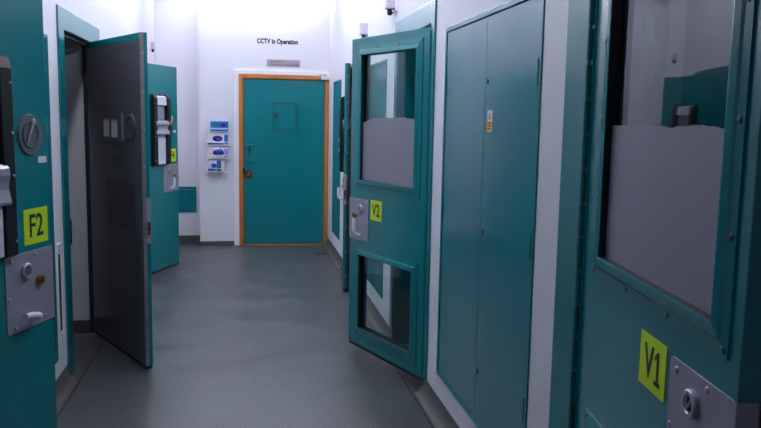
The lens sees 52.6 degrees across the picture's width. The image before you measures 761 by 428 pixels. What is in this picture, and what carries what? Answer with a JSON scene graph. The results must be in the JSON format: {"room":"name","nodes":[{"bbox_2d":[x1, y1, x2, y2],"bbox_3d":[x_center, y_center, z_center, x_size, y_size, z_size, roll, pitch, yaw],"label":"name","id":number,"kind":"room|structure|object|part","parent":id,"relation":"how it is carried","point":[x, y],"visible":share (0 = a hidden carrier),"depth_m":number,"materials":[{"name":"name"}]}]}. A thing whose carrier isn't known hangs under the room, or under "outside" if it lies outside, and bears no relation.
{"room":"prison interior","nodes":[
{"label":"prison interior","id":0,"kind":"room"},
{"bbox_2d":[42,0,154,379],"bbox_3d":[-2.013,-0.549,4.162,0.320,3.320,12.170,0,7,-10],"label":"wall","id":1,"kind":"structure","parent":0,"point":[113,18],"depth_m":5.69,"materials":[{"name":"white paint"}]},
{"bbox_2d":[0,0,56,427],"bbox_3d":[-1.402,0.229,2.620,0.126,2.147,1.037,2,7,9],"label":"door","id":2,"kind":"structure","parent":1,"relation":"in","point":[27,307],"depth_m":2.91,"materials":[{"name":"teal paint"}]},
{"bbox_3d":[-1.361,-0.091,2.639,0.032,0.146,0.267,2,7,9],"label":"hatch handle","id":3,"kind":"part","parent":2,"relation":"part of","materials":[{"name":"metal"}]},
{"bbox_3d":[-1.360,0.289,2.976,0.022,0.297,0.304,2,7,9],"label":"lock plate","id":4,"kind":"part","parent":2,"relation":"part of","materials":[{"name":"silver metal"}]},
{"bbox_3d":[-1.326,-0.311,2.920,0.014,0.085,0.052,2,7,9],"label":"pivot arm","id":5,"kind":"part","parent":2,"relation":"part of","materials":[{"name":"metal"}]},
{"bbox_3d":[-1.318,0.388,2.932,0.054,0.053,0.139,0,7,-12],"label":"lever handle","id":6,"kind":"part","parent":2,"relation":"part of","materials":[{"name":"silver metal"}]},
{"bbox_2d":[44,34,58,363],"bbox_3d":[-1.941,-0.002,3.913,0.290,1.896,1.076,0,7,-10],"label":"door frame","id":7,"kind":"structure","parent":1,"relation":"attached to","point":[45,35],"depth_m":4.41,"materials":[{"name":"teal paint"}]},
{"bbox_2d":[56,242,63,344],"bbox_3d":[-1.925,0.477,4.632,0.014,0.610,0.100,0,7,-10],"label":"plate","id":8,"kind":"object","parent":1,"relation":"attached to","point":[58,246],"visible":1,"depth_m":4.62,"materials":[{"name":"silver metal"}]},
{"bbox_2d":[56,365,77,411],"bbox_3d":[-2.267,0.752,6.705,0.062,0.098,6.778,0,7,-10],"label":"baseboard","id":9,"kind":"structure","parent":1,"relation":"attached to","point":[65,382],"depth_m":4.62,"materials":[{"name":"plastic"}]},
{"bbox_2d":[56,4,99,375],"bbox_3d":[-2.087,-0.186,5.359,0.072,2.300,1.357,0,7,-10],"label":"trim","id":10,"kind":"structure","parent":1,"relation":"attached to","point":[67,21],"depth_m":4.87,"materials":[{"name":"teal paint"}]},
{"bbox_2d":[57,340,104,418],"bbox_3d":[-2.195,0.818,6.574,0.010,0.002,6.800,0,7,-10],"label":"trim","id":11,"kind":"structure","parent":1,"relation":"attached to","point":[58,415],"depth_m":4.79,"materials":[{"name":"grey plastic"}]},
{"bbox_2d":[73,320,89,332],"bbox_3d":[-2.342,0.857,5.850,0.255,0.098,0.012,0,7,-10],"label":"baseboard","id":12,"kind":"structure","parent":1,"relation":"attached to","point":[80,326],"depth_m":5.86,"materials":[{"name":"plastic"}]},
{"bbox_2d":[87,32,152,368],"bbox_3d":[-1.774,-0.113,5.291,0.126,2.147,1.057,-5,9,-38],"label":"door","id":13,"kind":"structure","parent":1,"relation":"in","point":[117,67],"depth_m":5.15,"materials":[{"name":"black paint"}]},
{"bbox_3d":[-1.883,-0.595,5.297,0.002,0.121,0.124,-5,9,-38],"label":"port pane","id":14,"kind":"part","parent":13,"relation":"part of","materials":[{"name":"grey glass"}]},
{"bbox_3d":[-1.833,-0.586,5.228,0.006,0.185,0.360,-5,9,-38],"label":"port frame","id":15,"kind":"part","parent":13,"relation":"part of","materials":[{"name":"grey metal"}]},
{"bbox_3d":[-1.788,-0.579,5.179,0.002,0.121,0.124,-5,9,-38],"label":"port pane","id":16,"kind":"part","parent":13,"relation":"part of","materials":[{"name":"grey glass"}]},
{"bbox_3d":[-1.745,-0.066,5.171,0.002,0.320,0.540,-5,9,-38],"label":"plate","id":17,"kind":"part","parent":13,"relation":"part of","materials":[{"name":"black metal"}]},
{"bbox_3d":[-1.569,0.028,5.026,0.022,0.297,0.324,-5,9,-38],"label":"lock plate","id":18,"kind":"part","parent":13,"relation":"part of","materials":[{"name":"silver metal"}]},
{"bbox_2d":[149,40,154,51],"bbox_3d":[-2.723,-1.998,9.189,0.058,0.132,0.112,0,7,-10],"label":"indicator","id":19,"kind":"object","parent":1,"relation":"attached to","point":[151,44],"visible":1,"depth_m":9.15,"materials":[{"name":"grey plastic"}]},
{"bbox_2d":[147,63,178,274],"bbox_3d":[-2.313,-0.450,7.903,0.126,2.147,1.067,3,7,12],"label":"door","id":20,"kind":"structure","parent":1,"relation":"in","point":[162,80],"depth_m":8.05,"materials":[{"name":"teal paint"}]},
{"bbox_3d":[-2.269,-1.040,7.921,0.008,0.140,0.174,3,7,12],"label":"view panel","id":21,"kind":"part","parent":20,"relation":"part of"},
{"bbox_3d":[-2.252,-0.891,7.931,0.050,0.146,0.264,3,7,12],"label":"hatch handle","id":22,"kind":"part","parent":20,"relation":"part of","materials":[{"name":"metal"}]},
{"bbox_3d":[-2.252,-0.389,8.256,0.022,0.297,0.334,3,7,12],"label":"lock plate","id":23,"kind":"part","parent":20,"relation":"part of","materials":[{"name":"silver metal"}]},
{"bbox_3d":[-2.218,-0.326,8.227,0.065,0.128,0.028,3,7,12],"label":"lever handle","id":24,"kind":"part","parent":20,"relation":"part of","materials":[{"name":"white plastic"}]},
{"bbox_2d":[154,0,199,234],"bbox_3d":[-2.601,-1.281,9.917,0.541,3.320,0.120,0,7,-10],"label":"wall","id":25,"kind":"structure","parent":0,"point":[176,21],"depth_m":9.82,"materials":[{"name":"white paint"}]},
{"bbox_2d":[178,187,196,211],"bbox_3d":[-2.529,-0.189,10.002,0.270,0.335,0.014,0,7,-10],"label":"access panel","id":26,"kind":"object","parent":25,"relation":"attached to","point":[187,200],"visible":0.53,"depth_m":10.00,"materials":[{"name":"teal paint"}]},
{"bbox_3d":[-2.529,-0.186,10.004,0.204,0.264,0.008,0,7,-10],"label":"panel door","id":27,"kind":"part","parent":26,"relation":"part of","materials":[{"name":"teal paint"}]},
{"bbox_2d":[179,235,233,245],"bbox_3d":[-2.353,0.342,9.979,0.905,0.095,0.254,0,7,-10],"label":"baseboard","id":28,"kind":"structure","parent":25,"relation":"attached to","point":[182,238],"depth_m":10.05,"materials":[{"name":"plastic"}]},
{"bbox_2d":[57,241,435,427],"bbox_3d":[-0.817,1.141,4.609,6.800,0.100,12.400,0,7,-10],"label":"floor","id":29,"kind":"structure","parent":0,"point":[245,336],"depth_m":5.28,"materials":[{"name":"plastic"}]},
{"bbox_2d":[198,0,329,240],"bbox_3d":[-1.507,-1.269,9.986,1.633,3.320,0.350,0,7,-10],"label":"wall","id":30,"kind":"structure","parent":0,"point":[229,31],"depth_m":9.71,"materials":[{"name":"white paint"}]},
{"bbox_2d":[207,115,228,171],"bbox_3d":[-2.043,-0.880,9.683,0.278,0.715,0.162,0,7,-10],"label":"wire rack","id":31,"kind":"object","parent":30,"relation":"attached to","point":[209,131],"visible":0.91,"depth_m":9.64,"materials":[{"name":"white metal"}]},
{"bbox_2d":[208,160,223,170],"bbox_3d":[-2.073,-0.610,9.704,0.204,0.138,0.141,0,7,-10],"label":"carton","id":32,"kind":"object","parent":31,"relation":"attached to","point":[211,163],"visible":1,"depth_m":9.67,"materials":[{"name":"white cardboard"}]},
{"bbox_2d":[207,133,228,144],"bbox_3d":[-2.041,-0.940,9.671,0.258,0.143,0.134,0,7,-10],"label":"carton","id":33,"kind":"object","parent":31,"relation":"attached to","point":[212,138],"visible":1,"depth_m":9.63,"materials":[{"name":"white cardboard"}]},
{"bbox_2d":[207,147,228,157],"bbox_3d":[-2.042,-0.774,9.682,0.258,0.141,0.154,0,7,-10],"label":"carton","id":34,"kind":"object","parent":31,"relation":"attached to","point":[211,151],"visible":1,"depth_m":9.64,"materials":[{"name":"white cardboard"}]},
{"bbox_2d":[210,121,227,130],"bbox_3d":[-2.023,-1.102,9.675,0.217,0.123,0.092,0,7,-10],"label":"carton","id":35,"kind":"object","parent":31,"relation":"attached to","point":[214,124],"visible":1,"depth_m":9.63,"materials":[{"name":"blue cardboard"}]},
{"bbox_2d":[257,38,297,45],"bbox_3d":[-1.300,-2.171,9.727,0.515,0.084,0.002,0,7,-10],"label":"sign","id":36,"kind":"object","parent":30,"relation":"attached to","point":[265,39],"depth_m":9.73,"materials":[{"name":"black"}]},
{"bbox_2d":[234,69,328,244],"bbox_3d":[-1.273,-0.708,9.909,1.204,2.235,0.022,0,7,-10],"label":"trim","id":37,"kind":"structure","parent":30,"relation":"attached to","point":[236,72],"depth_m":9.78,"materials":[{"name":"white plastic"}]},
{"bbox_2d":[243,79,323,243],"bbox_3d":[-1.247,-0.661,9.920,1.027,2.100,0.099,0,7,-10],"label":"door","id":38,"kind":"structure","parent":30,"relation":"in","point":[284,119],"depth_m":9.92,"materials":[{"name":"teal paint"}]},
{"bbox_3d":[-1.687,-0.505,9.858,0.092,0.100,0.006,0,7,-10],"label":"lock plate","id":39,"kind":"part","parent":38,"relation":"part of","materials":[{"name":"gold metal"}]},
{"bbox_3d":[-1.666,-0.807,9.819,0.105,0.300,0.012,0,7,-10],"label":"pull plate","id":40,"kind":"part","parent":38,"relation":"part of","materials":[{"name":"teal paint"}]},
{"bbox_3d":[-1.220,-1.245,9.842,0.334,0.388,0.014,0,7,-10],"label":"flap frame","id":41,"kind":"part","parent":38,"relation":"part of","materials":[{"name":"teal paint"}]},
{"bbox_2d":[267,59,299,66],"bbox_3d":[-1.231,-1.911,9.771,0.416,0.088,0.008,0,7,-10],"label":"wall plaque","id":42,"kind":"object","parent":30,"relation":"attached to","point":[270,63],"visible":1,"depth_m":9.77,"materials":[{"name":"grey"}]},
{"bbox_2d":[243,243,323,244],"bbox_3d":[-1.267,0.392,10.079,1.138,0.012,0.090,0,7,-10],"label":"trim","id":43,"kind":"structure","parent":30,"relation":"attached to","point":[244,243],"depth_m":10.06,"materials":[{"name":"orange wood"}]},
{"bbox_2d":[239,74,328,244],"bbox_3d":[-1.247,-0.686,9.944,1.140,2.185,0.090,0,7,-10],"label":"trim","id":44,"kind":"structure","parent":30,"relation":"attached to","point":[242,77],"depth_m":9.87,"materials":[{"name":"orange wood"}]},
{"bbox_2d":[320,73,328,79],"bbox_3d":[-0.714,-1.753,9.831,0.115,0.080,0.044,0,7,-10],"label":"door closer","id":45,"kind":"object","parent":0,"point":[324,77],"depth_m":9.81,"materials":[{"name":"silver metal"}]},
{"bbox_2d":[327,0,686,427],"bbox_3d":[0.448,-0.557,4.601,0.320,3.320,12.170,0,7,-10],"label":"wall","id":46,"kind":"structure","parent":0,"point":[346,17],"depth_m":2.90,"materials":[{"name":"white paint"}]},
{"bbox_2d":[332,79,341,240],"bbox_3d":[-0.386,-0.650,9.140,0.290,1.831,0.746,0,7,-10],"label":"door","id":47,"kind":"structure","parent":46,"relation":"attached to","point":[337,85],"depth_m":9.13,"materials":[{"name":"teal paint"}]},
{"bbox_3d":[-0.542,-0.671,9.286,0.018,1.775,0.344,0,7,-10],"label":"cupboard door","id":48,"kind":"part","parent":47,"relation":"part of","materials":[{"name":"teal paint"}]},
{"bbox_3d":[-0.482,-0.628,8.948,0.018,1.775,0.344,0,7,-10],"label":"cupboard door","id":49,"kind":"part","parent":47,"relation":"part of","materials":[{"name":"teal paint"}]},
{"bbox_2d":[337,63,351,290],"bbox_3d":[-0.364,-0.395,7.756,0.126,2.147,1.067,1,7,-2],"label":"door","id":50,"kind":"structure","parent":46,"relation":"in","point":[344,150],"depth_m":7.31,"materials":[{"name":"teal paint"}]},
{"bbox_3d":[-0.389,-0.195,7.458,0.065,0.128,0.028,1,7,-2],"label":"lever handle","id":51,"kind":"part","parent":50,"relation":"part of","materials":[{"name":"white plastic"}]},
{"bbox_3d":[-0.345,-0.249,7.424,0.022,0.297,0.334,1,7,-2],"label":"lock plate","id":52,"kind":"part","parent":50,"relation":"part of","materials":[{"name":"silver metal"}]},
{"bbox_3d":[-0.337,-0.406,7.759,0.046,2.125,1.030,1,7,-2],"label":"door","id":53,"kind":"part","parent":50,"relation":"part of","materials":[{"name":"teal paint"}]},
{"bbox_3d":[-0.308,-0.349,7.651,0.002,0.320,0.540,1,7,-2],"label":"plate","id":54,"kind":"part","parent":50,"relation":"part of","materials":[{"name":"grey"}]},
{"bbox_3d":[-0.313,-0.387,7.769,0.004,2.074,0.975,1,7,-2],"label":"panel","id":55,"kind":"part","parent":50,"relation":"part of","materials":[{"name":"teal metal"}]},
{"bbox_2d":[349,64,351,253],"bbox_3d":[-0.234,-0.403,7.770,0.112,2.200,1.200,0,7,-10],"label":"trim","id":56,"kind":"structure","parent":46,"relation":"attached to","point":[351,64],"depth_m":8.28,"materials":[{"name":"teal paint"}]},
{"bbox_2d":[360,20,369,37],"bbox_3d":[-0.141,-1.615,6.781,0.072,0.166,0.140,0,7,-10],"label":"indicator","id":57,"kind":"object","parent":46,"relation":"attached to","point":[364,27],"visible":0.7,"depth_m":6.73,"materials":[{"name":"grey plastic"}]},
{"bbox_3d":[-0.112,-1.628,6.785,0.014,0.140,0.140,0,7,-10],"label":"plate","id":58,"kind":"part","parent":57,"relation":"part of","materials":[{"name":"white plastic"}]},
{"bbox_2d":[367,59,386,298],"bbox_3d":[0.098,-0.307,6.429,0.290,1.881,0.796,0,7,-10],"label":"cabinet","id":59,"kind":"object","parent":46,"relation":"attached to","point":[378,71],"visible":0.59,"depth_m":6.32,"materials":[{"name":"teal paint"}]},
{"bbox_3d":[-0.060,-0.330,6.588,0.018,1.825,0.368,0,7,-10],"label":"cupboard door","id":60,"kind":"part","parent":59,"relation":"part of","materials":[{"name":"teal paint"}]},
{"bbox_3d":[0.004,-0.283,6.225,0.018,1.825,0.368,0,7,-10],"label":"cupboard door","id":61,"kind":"part","parent":59,"relation":"part of","materials":[{"name":"teal paint"}]},
{"bbox_2d":[322,245,433,427],"bbox_3d":[-0.108,0.880,6.391,0.010,0.002,7.500,0,7,-10],"label":"trim","id":62,"kind":"structure","parent":46,"relation":"attached to","point":[322,245],"depth_m":4.86,"materials":[{"name":"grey plastic"}]},
{"bbox_2d":[348,27,431,381],"bbox_3d":[0.033,-0.081,5.019,0.127,2.145,0.984,-3,8,-31],"label":"room door","id":63,"kind":"structure","parent":46,"relation":"in","point":[389,182],"depth_m":4.99,"materials":[{"name":"teal paint"}]},
{"bbox_3d":[-0.169,0.096,5.315,0.065,0.128,0.028,-3,8,-31],"label":"lever handle","id":64,"kind":"part","parent":63,"relation":"part of","materials":[{"name":"white plastic"}]},
{"bbox_3d":[-0.133,0.035,5.356,0.047,0.289,0.268,-3,8,-31],"label":"lock plate","id":65,"kind":"part","parent":63,"relation":"part of","materials":[{"name":"silver metal"}]},
{"bbox_2d":[385,0,396,15],"bbox_3d":[0.075,-1.520,5.572,0.072,0.166,0.140,0,7,-10],"label":"indicator","id":66,"kind":"object","parent":46,"relation":"attached to","point":[390,5],"visible":1,"depth_m":5.53,"materials":[{"name":"grey plastic"}]},
{"bbox_3d":[0.104,-1.533,5.576,0.014,0.140,0.140,0,7,-10],"label":"plate","id":67,"kind":"part","parent":66,"relation":"part of","materials":[{"name":"white plastic"}]},
{"bbox_2d":[323,237,459,427],"bbox_3d":[0.271,1.071,4.537,0.062,0.098,11.498,0,7,-10],"label":"baseboard","id":68,"kind":"structure","parent":46,"relation":"attached to","point":[439,415],"depth_m":4.64,"materials":[{"name":"plastic"}]},
{"bbox_2d":[389,0,436,380],"bbox_3d":[0.291,-0.133,5.114,0.212,2.345,1.180,0,7,-10],"label":"trim","id":69,"kind":"structure","parent":46,"relation":"attached to","point":[405,62],"depth_m":5.47,"materials":[{"name":"teal paint"}]},
{"bbox_2d":[436,0,545,427],"bbox_3d":[0.597,0.039,3.634,0.290,1.933,1.396,0,7,-10],"label":"cabinet","id":70,"kind":"object","parent":46,"relation":"attached to","point":[494,56],"visible":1,"depth_m":3.42,"materials":[{"name":"teal metal"}]},
{"bbox_3d":[0.415,-0.002,3.927,0.018,1.877,0.694,0,7,-10],"label":"cupboard door","id":71,"kind":"part","parent":70,"relation":"part of","materials":[{"name":"teal paint"}]},
{"bbox_3d":[0.532,0.083,3.271,0.018,1.877,0.644,0,7,-10],"label":"cupboard door","id":72,"kind":"part","parent":70,"relation":"part of","materials":[{"name":"teal paint"}]},
{"bbox_2d":[549,0,655,427],"bbox_3d":[0.844,0.265,2.020,0.212,2.345,1.425,0,7,-10],"label":"trim","id":73,"kind":"structure","parent":46,"relation":"attached to","point":[578,11],"depth_m":2.57,"materials":[{"name":"teal paint"}]},
{"bbox_2d":[568,0,760,427],"bbox_3d":[0.661,0.311,1.982,0.127,2.145,1.032,1,7,-2],"label":"room door","id":74,"kind":"structure","parent":46,"relation":"in","point":[667,317],"depth_m":1.83,"materials":[{"name":"teal paint"}]},
{"bbox_3d":[0.694,0.486,1.638,0.047,0.289,0.306,1,7,-2],"label":"lock plate","id":75,"kind":"part","parent":74,"relation":"part of","materials":[{"name":"silver metal"}]},
{"bbox_2d":[679,0,760,427],"bbox_3d":[1.750,-0.407,3.598,1.889,3.320,0.120,0,7,-10],"label":"wall","id":76,"kind":"structure","parent":0,"point":[708,31],"depth_m":3.45,"materials":[{"name":"grey paint"}]}
]}

